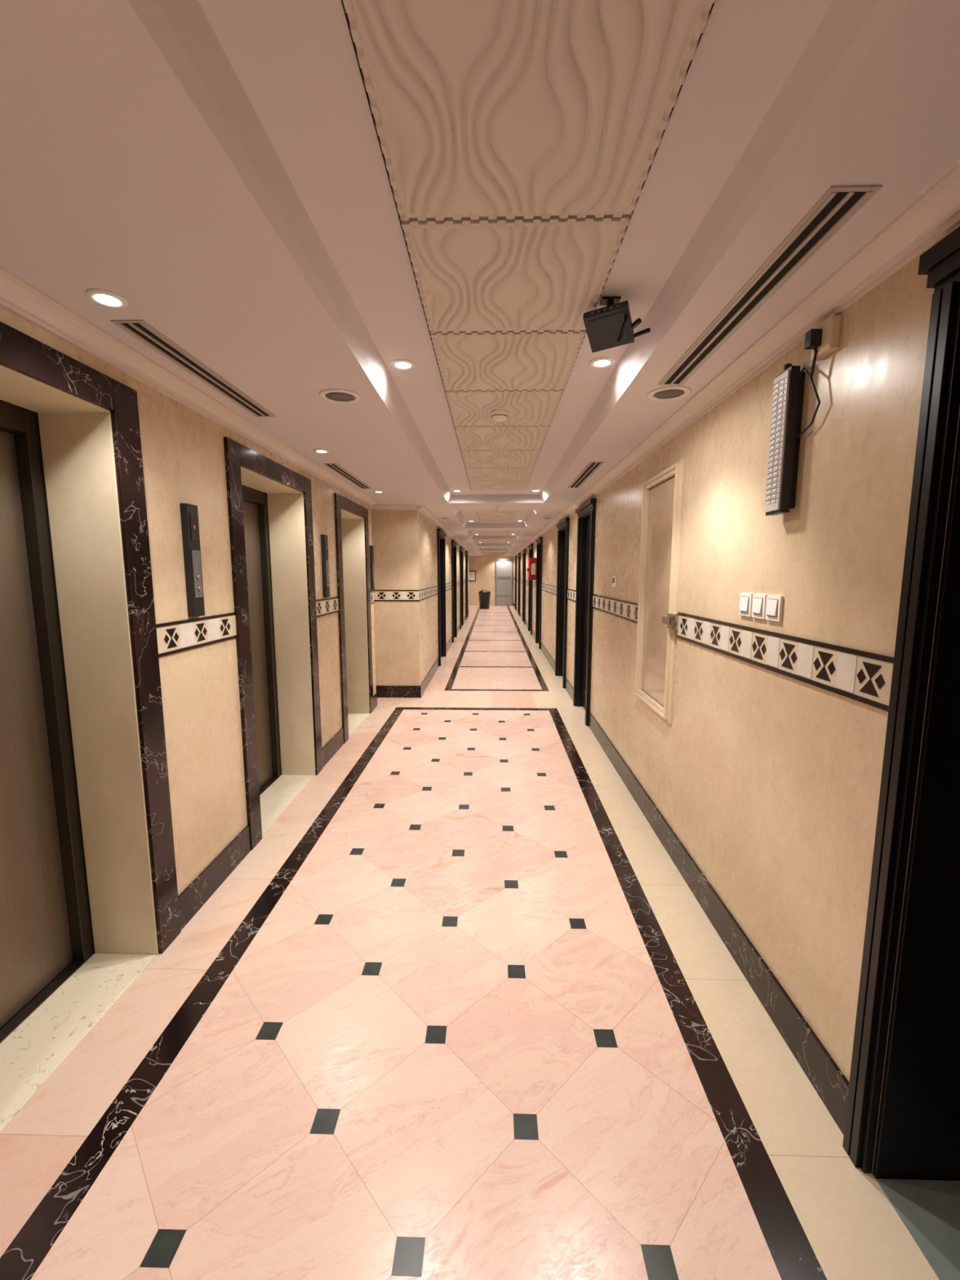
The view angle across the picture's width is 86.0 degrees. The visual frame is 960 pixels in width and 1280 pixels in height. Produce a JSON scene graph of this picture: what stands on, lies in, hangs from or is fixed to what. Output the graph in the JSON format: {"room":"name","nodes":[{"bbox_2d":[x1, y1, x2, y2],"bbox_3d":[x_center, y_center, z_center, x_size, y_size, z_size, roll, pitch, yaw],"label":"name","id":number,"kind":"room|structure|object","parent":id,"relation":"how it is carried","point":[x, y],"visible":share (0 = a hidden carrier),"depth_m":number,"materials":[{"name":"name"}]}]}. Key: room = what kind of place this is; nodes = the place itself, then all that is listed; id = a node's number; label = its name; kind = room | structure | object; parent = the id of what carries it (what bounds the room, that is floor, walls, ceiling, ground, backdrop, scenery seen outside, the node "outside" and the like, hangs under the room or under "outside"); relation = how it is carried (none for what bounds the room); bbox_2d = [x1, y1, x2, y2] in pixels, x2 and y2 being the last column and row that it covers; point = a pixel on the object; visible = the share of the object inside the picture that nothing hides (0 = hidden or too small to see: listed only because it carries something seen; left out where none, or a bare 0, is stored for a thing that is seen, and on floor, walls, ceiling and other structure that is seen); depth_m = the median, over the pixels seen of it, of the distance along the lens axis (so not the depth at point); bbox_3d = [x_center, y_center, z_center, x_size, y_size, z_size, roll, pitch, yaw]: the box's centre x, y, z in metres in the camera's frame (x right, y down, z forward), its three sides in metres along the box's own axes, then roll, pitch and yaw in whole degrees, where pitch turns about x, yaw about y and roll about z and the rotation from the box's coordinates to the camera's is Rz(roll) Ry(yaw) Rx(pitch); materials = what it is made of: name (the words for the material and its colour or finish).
{"room":"elevator hallway","nodes":[
{"label":"elevator hallway","id":0,"kind":"room"},
{"bbox_2d":[0,305,468,946],"bbox_3d":[-1.184,-1.150,10.674,1.100,2.600,27.400,0,7,1],"label":"wall","id":1,"kind":"structure","parent":0,"point":[183,449],"depth_m":2.50,"materials":[{"name":"beige paint"}]},
{"bbox_2d":[0,400,94,1043],"bbox_3d":[-1.625,0.294,1.496,0.080,2.110,0.950,0,7,1],"label":"elevator door","id":2,"kind":"structure","parent":1,"relation":"in","point":[46,933],"depth_m":1.85,"materials":[{"name":"brown metal"}]},
{"bbox_2d":[0,321,181,1132],"bbox_3d":[-1.443,0.240,1.485,0.273,2.220,1.210,0,7,1],"label":"elevator surround","id":3,"kind":"object","parent":1,"relation":"attached to","point":[89,421],"visible":1,"depth_m":1.92,"materials":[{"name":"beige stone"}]},
{"bbox_2d":[179,502,204,617],"bbox_3d":[-1.282,-0.354,2.306,0.042,0.495,0.084,0,7,1],"label":"panel","id":4,"kind":"object","parent":1,"relation":"attached to","point":[188,513],"visible":1,"depth_m":2.28,"materials":[{"name":"black plastic"}]},
{"bbox_2d":[0,264,471,553],"bbox_3d":[-1.014,-1.819,8.060,0.805,0.058,22.400,0,7,1],"label":"crown molding","id":5,"kind":"structure","parent":1,"relation":"attached to","point":[18,295],"depth_m":1.94,"materials":[{"name":"paint"}]},
{"bbox_2d":[241,484,281,795],"bbox_3d":[-1.578,0.052,3.350,0.080,2.110,0.950,0,7,1],"label":"elevator door","id":6,"kind":"structure","parent":1,"relation":"in","point":[254,501],"depth_m":3.69,"materials":[{"name":"brown metal"}]},
{"bbox_2d":[155,591,374,657],"bbox_3d":[-1.321,0.082,1.481,0.007,0.135,8.850,0,7,1],"label":"trim","id":7,"kind":"structure","parent":1,"relation":"attached to","point":[174,637],"depth_m":2.38,"materials":[{"name":"white tile"}]},
{"bbox_2d":[223,436,322,850],"bbox_3d":[-1.397,-0.002,3.338,0.273,2.220,1.210,0,7,1],"label":"elevator surround","id":8,"kind":"object","parent":1,"relation":"attached to","point":[289,493],"visible":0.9,"depth_m":3.71,"materials":[{"name":"beige stone"}]},
{"bbox_2d":[177,609,469,929],"bbox_3d":[-1.050,0.389,8.349,0.732,0.150,22.400,0,7,1],"label":"baseboard","id":9,"kind":"structure","parent":1,"relation":"attached to","point":[192,899],"depth_m":2.67,"materials":[{"name":"stone"}]},
{"bbox_2d":[320,534,329,597],"bbox_3d":[-1.236,-0.592,4.130,0.042,0.495,0.084,0,7,1],"label":"panel","id":10,"kind":"object","parent":1,"relation":"attached to","point":[324,540],"visible":1,"depth_m":4.10,"materials":[{"name":"black plastic"}]},
{"bbox_2d":[333,493,373,743],"bbox_3d":[-1.353,-0.233,5.108,0.273,2.220,1.140,0,7,1],"label":"elevator surround","id":11,"kind":"object","parent":1,"relation":"attached to","point":[351,518],"visible":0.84,"depth_m":5.49,"materials":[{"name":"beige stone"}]},
{"bbox_2d":[368,545,374,591],"bbox_3d":[-1.200,-0.800,5.726,0.034,0.495,0.080,0,7,1],"label":"panel","id":12,"kind":"object","parent":1,"relation":"attached to","point":[371,547],"visible":0.95,"depth_m":5.70,"materials":[{"name":"black plastic"}]},
{"bbox_2d":[373,590,418,600],"bbox_3d":[-1.105,-0.540,6.248,0.720,0.135,0.007,0,7,1],"label":"trim","id":13,"kind":"structure","parent":1,"relation":"attached to","point":[379,595],"depth_m":6.24,"materials":[{"name":"white tile"}]},
{"bbox_2d":[436,528,446,666],"bbox_3d":[-0.700,-0.746,8.949,0.155,2.245,1.120,0,7,1],"label":"door","id":14,"kind":"structure","parent":1,"relation":"in","point":[440,533],"depth_m":9.32,"materials":[{"name":"black paint"}]},
{"bbox_2d":[418,578,468,600],"bbox_3d":[-0.579,-1.390,12.766,0.007,0.135,13.160,0,7,1],"label":"trim","id":15,"kind":"structure","parent":1,"relation":"attached to","point":[424,593],"depth_m":7.49,"materials":[{"name":"beige tile"}]},
{"bbox_2d":[451,540,457,642],"bbox_3d":[-0.629,-1.121,11.824,0.155,2.245,1.120,0,7,1],"label":"door","id":16,"kind":"structure","parent":1,"relation":"in","point":[454,543],"depth_m":12.17,"materials":[{"name":"black paint"}]},
{"bbox_2d":[459,546,463,629],"bbox_3d":[-0.559,-1.483,14.599,0.155,2.245,1.120,0,7,1],"label":"door","id":17,"kind":"structure","parent":1,"relation":"in","point":[461,548],"depth_m":14.95,"materials":[{"name":"black paint"}]},
{"bbox_2d":[465,551,468,619],"bbox_3d":[-0.490,-1.845,17.375,0.155,2.245,1.120,0,7,1],"label":"door","id":18,"kind":"structure","parent":1,"relation":"in","point":[466,552],"depth_m":17.70,"materials":[{"name":"black paint"}]},
{"bbox_2d":[0,605,950,1279],"bbox_3d":[-0.035,0.192,10.820,3.800,0.101,27.800,0,7,1],"label":"floor","id":19,"kind":"structure","parent":0,"point":[460,1010],"depth_m":1.62,"materials":[{"name":"pink stone"}]},
{"bbox_2d":[478,590,490,608],"bbox_3d":[0.195,-1.771,22.361,0.530,0.810,0.530,0,7,1],"label":"trash bin","id":20,"kind":"object","parent":19,"relation":"on","point":[484,595],"visible":1,"depth_m":22.18,"materials":[{"name":"black plastic"}]},
{"bbox_2d":[875,1178,959,1279],"bbox_3d":[1.149,1.439,0.858,0.295,0.004,0.915,0,7,1],"label":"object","id":21,"kind":"structure","parent":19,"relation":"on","point":[929,1210],"depth_m":1.24,"materials":[{"name":"grey stone"}]},
{"bbox_2d":[0,0,959,555],"bbox_3d":[-0.235,-2.292,10.501,3.000,0.250,27.400,0,7,1],"label":"ceiling","id":22,"kind":"structure","parent":0,"point":[216,168],"depth_m":1.14,"materials":[{"name":"paint"}]},
{"bbox_2d":[84,288,128,308],"bbox_3d":[-1.081,-0.988,1.492,0.104,0.007,0.104,0,7,1],"label":"recessed light","id":23,"kind":"object","parent":22,"relation":"in","point":[105,298],"visible":1,"depth_m":1.49,"materials":[{"name":"white plastic"}]},
{"bbox_2d":[110,320,275,417],"bbox_3d":[-1.100,-1.070,2.117,0.104,0.006,1.004,0,7,1],"label":"ceiling vent","id":24,"kind":"object","parent":22,"relation":"in","point":[140,330],"visible":1,"depth_m":1.94,"materials":[{"name":"metal"}]},
{"bbox_2d":[313,448,329,453],"bbox_3d":[-1.034,-1.231,3.356,0.104,0.007,0.104,0,7,1],"label":"recessed light","id":25,"kind":"object","parent":22,"relation":"in","point":[317,451],"visible":1,"depth_m":3.35,"materials":[{"name":"white plastic"}]},
{"bbox_2d":[318,388,360,404],"bbox_3d":[-0.630,-1.095,2.314,0.184,0.007,0.184,0,7,1],"label":"ceiling speaker","id":26,"kind":"object","parent":22,"relation":"in","point":[340,396],"depth_m":2.30},
{"bbox_2d":[322,462,372,488],"bbox_3d":[-1.081,-1.353,4.289,0.104,0.006,1.124,0,7,1],"label":"ceiling vent","id":27,"kind":"object","parent":22,"relation":"in","point":[335,467],"visible":1,"depth_m":4.16,"materials":[{"name":"metal"}]},
{"bbox_2d":[373,490,383,493],"bbox_3d":[-0.992,-1.449,5.031,0.104,0.007,0.104,0,7,1],"label":"recessed light","id":28,"kind":"object","parent":22,"relation":"in","point":[375,491],"visible":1,"depth_m":5.03,"materials":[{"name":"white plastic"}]},
{"bbox_2d":[390,359,415,370],"bbox_3d":[-0.328,-1.169,2.186,0.109,0.007,0.109,0,7,1],"label":"recessed light","id":29,"kind":"object","parent":22,"relation":"in","point":[399,364],"visible":1,"depth_m":2.18,"materials":[{"name":"white glass"}]},
{"bbox_2d":[341,0,715,547],"bbox_3d":[0.318,-2.260,10.537,0.578,0.004,27.110,0,7,1],"label":"backing","id":30,"kind":"object","parent":22,"relation":"attached to","point":[711,9],"visible":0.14,"depth_m":1.10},
{"bbox_2d":[484,542,504,543],"bbox_3d":[0.429,-2.824,14.954,0.564,0.015,0.588,0,7,1],"label":"panel","id":31,"kind":"object","parent":30,"relation":"attached to","point":[486,542],"visible":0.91,"depth_m":15.04,"materials":[{"name":"paint"}]},
{"bbox_2d":[484,541,505,542],"bbox_3d":[0.414,-2.747,14.360,0.564,0.015,0.588,0,7,1],"label":"panel","id":32,"kind":"object","parent":30,"relation":"attached to","point":[485,541],"visible":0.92,"depth_m":14.28,"materials":[{"name":"paint"}]},
{"bbox_2d":[483,533,507,536],"bbox_3d":[0.351,-2.417,11.832,0.564,0.015,0.588,0,7,1],"label":"panel","id":33,"kind":"object","parent":30,"relation":"attached to","point":[484,535],"visible":0.98,"depth_m":11.81,"materials":[{"name":"paint"}]},
{"bbox_2d":[482,532,508,534],"bbox_3d":[0.336,-2.339,11.237,0.564,0.015,0.588,0,7,1],"label":"panel","id":34,"kind":"object","parent":30,"relation":"attached to","point":[485,533],"visible":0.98,"depth_m":11.30,"materials":[{"name":"paint"}]},
{"bbox_2d":[481,530,509,532],"bbox_3d":[0.321,-2.262,10.642,0.564,0.015,0.588,0,7,1],"label":"panel","id":35,"kind":"object","parent":30,"relation":"attached to","point":[482,531],"visible":0.59,"depth_m":10.74,"materials":[{"name":"paint"}]},
{"bbox_2d":[479,520,513,523],"bbox_3d":[0.273,-2.010,8.709,0.564,0.015,0.588,0,7,1],"label":"panel","id":36,"kind":"object","parent":30,"relation":"attached to","point":[480,521],"visible":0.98,"depth_m":8.67,"materials":[{"name":"paint"}]},
{"bbox_2d":[476,511,516,515],"bbox_3d":[0.243,-1.855,7.520,0.564,0.015,0.588,0,7,1],"label":"panel","id":37,"kind":"object","parent":30,"relation":"attached to","point":[479,513],"visible":0.98,"depth_m":7.49,"materials":[{"name":"paint"}]},
{"bbox_2d":[478,515,515,519],"bbox_3d":[0.258,-1.932,8.114,0.564,0.015,0.588,0,7,1],"label":"panel","id":38,"kind":"object","parent":30,"relation":"attached to","point":[480,517],"visible":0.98,"depth_m":8.12,"materials":[{"name":"paint"}]},
{"bbox_2d":[476,510,516,511],"bbox_3d":[0.228,-1.777,6.925,0.564,0.015,0.588,0,7,1],"label":"panel","id":39,"kind":"object","parent":30,"relation":"attached to","point":[477,510],"visible":0.15,"depth_m":7.16,"materials":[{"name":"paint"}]},
{"bbox_2d":[468,480,528,490],"bbox_3d":[0.183,-1.543,5.131,0.564,0.015,0.588,0,7,1],"label":"panel","id":40,"kind":"object","parent":30,"relation":"attached to","point":[476,485],"visible":0.99,"depth_m":5.09,"materials":[{"name":"paint"}]},
{"bbox_2d":[465,466,533,480],"bbox_3d":[0.168,-1.465,4.536,0.564,0.015,0.588,0,7,1],"label":"panel","id":41,"kind":"object","parent":30,"relation":"attached to","point":[511,473],"visible":0.99,"depth_m":4.50,"materials":[{"name":"paint"}]},
{"bbox_2d":[461,448,540,467],"bbox_3d":[0.153,-1.388,3.941,0.564,0.015,0.588,0,7,1],"label":"panel","id":42,"kind":"object","parent":30,"relation":"attached to","point":[471,458],"visible":0.99,"depth_m":3.90,"materials":[{"name":"paint"}]},
{"bbox_2d":[454,425,549,450],"bbox_3d":[0.139,-1.310,3.346,0.564,0.015,0.588,0,7,1],"label":"panel","id":43,"kind":"object","parent":30,"relation":"attached to","point":[511,437],"visible":0.99,"depth_m":3.30,"materials":[{"name":"paint"}]},
{"bbox_2d":[445,389,563,426],"bbox_3d":[0.124,-1.233,2.752,0.564,0.015,0.588,0,7,1],"label":"panel","id":44,"kind":"object","parent":30,"relation":"attached to","point":[470,408],"visible":0.98,"depth_m":2.68,"materials":[{"name":"paint"}]},
{"bbox_2d":[489,409,509,422],"bbox_3d":[0.107,-1.213,2.795,0.110,0.045,0.110,0,7,1],"label":"smoke detector","id":45,"kind":"object","parent":44,"relation":"attached to","point":[498,415],"visible":1,"depth_m":2.76,"materials":[{"name":"white plastic"}]},
{"bbox_2d":[430,329,586,391],"bbox_3d":[0.109,-1.155,2.157,0.564,0.015,0.588,0,7,1],"label":"panel","id":46,"kind":"object","parent":30,"relation":"attached to","point":[474,361],"visible":1,"depth_m":2.09,"materials":[{"name":"paint"}]},
{"bbox_2d":[401,214,630,333],"bbox_3d":[0.094,-1.077,1.562,0.564,0.015,0.588,0,7,1],"label":"panel","id":47,"kind":"object","parent":30,"relation":"attached to","point":[483,274],"visible":0.98,"depth_m":1.47,"materials":[{"name":"paint"}]},
{"bbox_2d":[342,0,715,221],"bbox_3d":[0.079,-1.000,0.967,0.564,0.015,0.588,0,7,1],"label":"panel","id":48,"kind":"object","parent":30,"relation":"attached to","point":[492,109],"visible":1,"depth_m":0.94,"materials":[{"name":"paint"}]},
{"bbox_2d":[567,462,604,488],"bbox_3d":[0.854,-1.347,4.242,0.104,0.006,1.124,0,7,1],"label":"ceiling vent","id":49,"kind":"object","parent":22,"relation":"in","point":[591,467],"visible":1,"depth_m":4.13,"materials":[{"name":"metal"}]},
{"bbox_2d":[589,356,615,368],"bbox_3d":[0.515,-1.166,2.165,0.109,0.007,0.109,0,7,1],"label":"recessed light","id":50,"kind":"object","parent":22,"relation":"in","point":[602,362],"visible":1,"depth_m":2.16,"materials":[{"name":"white plastic"}]},
{"bbox_2d":[582,296,650,352],"bbox_3d":[0.441,-1.011,1.652,0.203,0.183,0.172,4,8,27],"label":"router","id":51,"kind":"object","parent":22,"relation":"attached to","point":[611,326],"visible":1,"depth_m":1.66,"materials":[{"name":"plastic"}]},
{"bbox_2d":[647,385,691,401],"bbox_3d":[0.837,-1.090,2.278,0.184,0.007,0.184,0,7,1],"label":"ceiling speaker","id":52,"kind":"object","parent":22,"relation":"in","point":[672,393],"depth_m":2.27},
{"bbox_2d":[657,185,882,385],"bbox_3d":[0.788,-1.004,1.615,0.104,0.006,1.124,0,7,1],"label":"ceiling vent","id":53,"kind":"object","parent":22,"relation":"in","point":[838,204],"visible":1,"depth_m":1.34,"materials":[{"name":"metal"}]},
{"bbox_2d":[468,554,514,605],"bbox_3d":[0.357,-2.930,24.324,3.500,2.600,0.200,0,7,1],"label":"wall","id":54,"kind":"structure","parent":0,"point":[484,566],"depth_m":24.21,"materials":[{"name":"beige paint"}]},
{"bbox_2d":[468,570,475,581],"bbox_3d":[-0.395,-3.017,24.216,0.400,0.500,0.028,0,7,1],"label":"framed notice","id":55,"kind":"object","parent":54,"relation":"attached to","point":[472,574],"visible":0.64,"depth_m":24.20,"materials":[{"name":"white paper"}]},
{"bbox_2d":[495,560,512,605],"bbox_3d":[1.134,-2.685,24.221,0.820,2.140,0.030,0,7,1],"label":"door","id":56,"kind":"structure","parent":54,"relation":"in","point":[504,568],"depth_m":24.21,"materials":[{"name":"grey paint"}]},
{"bbox_2d":[513,224,959,1173],"bbox_3d":[1.507,-1.141,10.607,0.515,2.600,27.400,0,7,1],"label":"wall","id":57,"kind":"structure","parent":0,"point":[770,781],"depth_m":1.71,"materials":[{"name":"beige paint"}]},
{"bbox_2d":[514,555,516,608],"bbox_3d":[1.547,-2.401,21.640,0.155,2.245,1.020,0,7,1],"label":"door","id":58,"kind":"structure","parent":57,"relation":"in","point":[515,557],"depth_m":21.82,"materials":[{"name":"black paint"}]},
{"bbox_2d":[517,552,520,616],"bbox_3d":[1.478,-2.039,18.864,0.155,2.245,1.020,0,7,1],"label":"door","id":59,"kind":"structure","parent":57,"relation":"in","point":[519,553],"depth_m":18.50,"materials":[{"name":"black paint"}]},
{"bbox_2d":[522,548,526,624],"bbox_3d":[1.404,-1.651,15.890,0.155,2.245,1.020,0,7,1],"label":"door","id":60,"kind":"structure","parent":57,"relation":"in","point":[524,550],"depth_m":16.16,"materials":[{"name":"black paint"}]},
{"bbox_2d":[528,543,533,635],"bbox_3d":[1.337,-1.302,13.213,0.155,2.245,1.020,0,7,1],"label":"door","id":61,"kind":"structure","parent":57,"relation":"in","point":[531,546],"depth_m":13.50,"materials":[{"name":"black paint"}]},
{"bbox_2d":[527,557,536,580],"bbox_3d":[1.181,-1.631,11.808,0.200,0.500,0.410,0,7,1],"label":"cabinet","id":62,"kind":"object","parent":57,"relation":"attached to","point":[531,569],"visible":0.99,"depth_m":11.62,"materials":[{"name":"red metal"}]},
{"bbox_2d":[535,537,542,648],"bbox_3d":[1.277,-0.992,10.834,0.155,2.245,1.020,0,7,1],"label":"door","id":63,"kind":"structure","parent":57,"relation":"in","point":[540,540],"depth_m":11.14,"materials":[{"name":"black paint"}]},
{"bbox_2d":[555,517,569,688],"bbox_3d":[1.187,-0.522,7.231,0.155,2.245,0.990,0,7,1],"label":"door","id":64,"kind":"structure","parent":57,"relation":"in","point":[562,562],"depth_m":7.53,"materials":[{"name":"black paint"}]},
{"bbox_2d":[573,497,596,726],"bbox_3d":[1.144,-0.296,5.496,0.155,2.245,0.910,0,7,1],"label":"door","id":65,"kind":"structure","parent":57,"relation":"in","point":[585,533],"depth_m":5.73,"materials":[{"name":"black paint"}]},
{"bbox_2d":[612,575,616,586],"bbox_3d":[1.081,-0.475,4.143,0.016,0.090,0.090,0,7,1],"label":"thermostat","id":66,"kind":"object","parent":57,"relation":"attached to","point":[614,577],"visible":1,"depth_m":4.12,"materials":[{"name":"white plastic"}]},
{"bbox_2d":[634,458,684,724],"bbox_3d":[1.033,-0.274,3.028,0.056,1.400,0.675,0,7,1],"label":"access panel","id":67,"kind":"object","parent":57,"relation":"attached to","point":[662,504],"visible":1,"depth_m":3.00,"materials":[{"name":"paint"}]},
{"bbox_2d":[513,603,848,1134],"bbox_3d":[1.244,0.073,10.772,0.012,0.150,27.400,0,7,1],"label":"baseboard","id":68,"kind":"structure","parent":57,"relation":"attached to","point":[828,1080],"depth_m":1.96,"materials":[{"name":"stone"}]},
{"bbox_2d":[513,577,893,711],"bbox_3d":[1.246,-1.110,10.618,0.007,0.135,27.400,0,7,1],"label":"trim","id":69,"kind":"structure","parent":57,"relation":"attached to","point":[859,675],"depth_m":1.69,"materials":[{"name":"white tile"}]},
{"bbox_2d":[512,160,959,557],"bbox_3d":[1.207,-2.135,10.485,0.085,0.058,27.400,0,7,1],"label":"crown molding","id":70,"kind":"structure","parent":57,"relation":"attached to","point":[935,212],"depth_m":1.46,"materials":[{"name":"paint"}]},
{"bbox_2d":[738,592,752,617],"bbox_3d":[1.026,-0.137,1.989,0.018,0.088,0.088,0,7,1],"label":"light switch","id":71,"kind":"object","parent":57,"relation":"attached to","point":[745,599],"visible":0.99,"depth_m":1.98,"materials":[{"name":"white plastic"}]},
{"bbox_2d":[751,593,768,618],"bbox_3d":[1.023,-0.124,1.890,0.018,0.088,0.088,0,7,1],"label":"light switch","id":72,"kind":"object","parent":57,"relation":"attached to","point":[759,601],"visible":1,"depth_m":1.88,"materials":[{"name":"white plastic"}]},
{"bbox_2d":[765,595,783,622],"bbox_3d":[1.021,-0.112,1.791,0.018,0.088,0.088,0,7,1],"label":"light switch","id":73,"kind":"object","parent":57,"relation":"attached to","point":[774,610],"visible":1,"depth_m":1.77,"materials":[{"name":"white plastic"}]},
{"bbox_2d":[764,328,822,515],"bbox_3d":[0.999,-0.671,1.667,0.061,0.510,0.285,0,7,1],"label":"emergency light","id":74,"kind":"object","parent":57,"relation":"attached to","point":[785,433],"visible":1,"depth_m":1.66,"materials":[{"name":"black plastic"}]},
{"bbox_2d":[810,315,841,360],"bbox_3d":[1.011,-0.882,1.504,0.028,0.090,0.090,0,7,1],"label":"wall socket","id":75,"kind":"object","parent":57,"relation":"attached to","point":[831,326],"visible":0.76,"depth_m":1.47,"materials":[{"name":"paint"}]},
{"bbox_2d":[842,226,959,1181],"bbox_3d":[1.149,0.333,0.713,0.385,2.235,1.135,0,7,1],"label":"door","id":76,"kind":"structure","parent":57,"relation":"in","point":[918,1126],"depth_m":1.22,"materials":[{"name":"black paint"}]}
]}

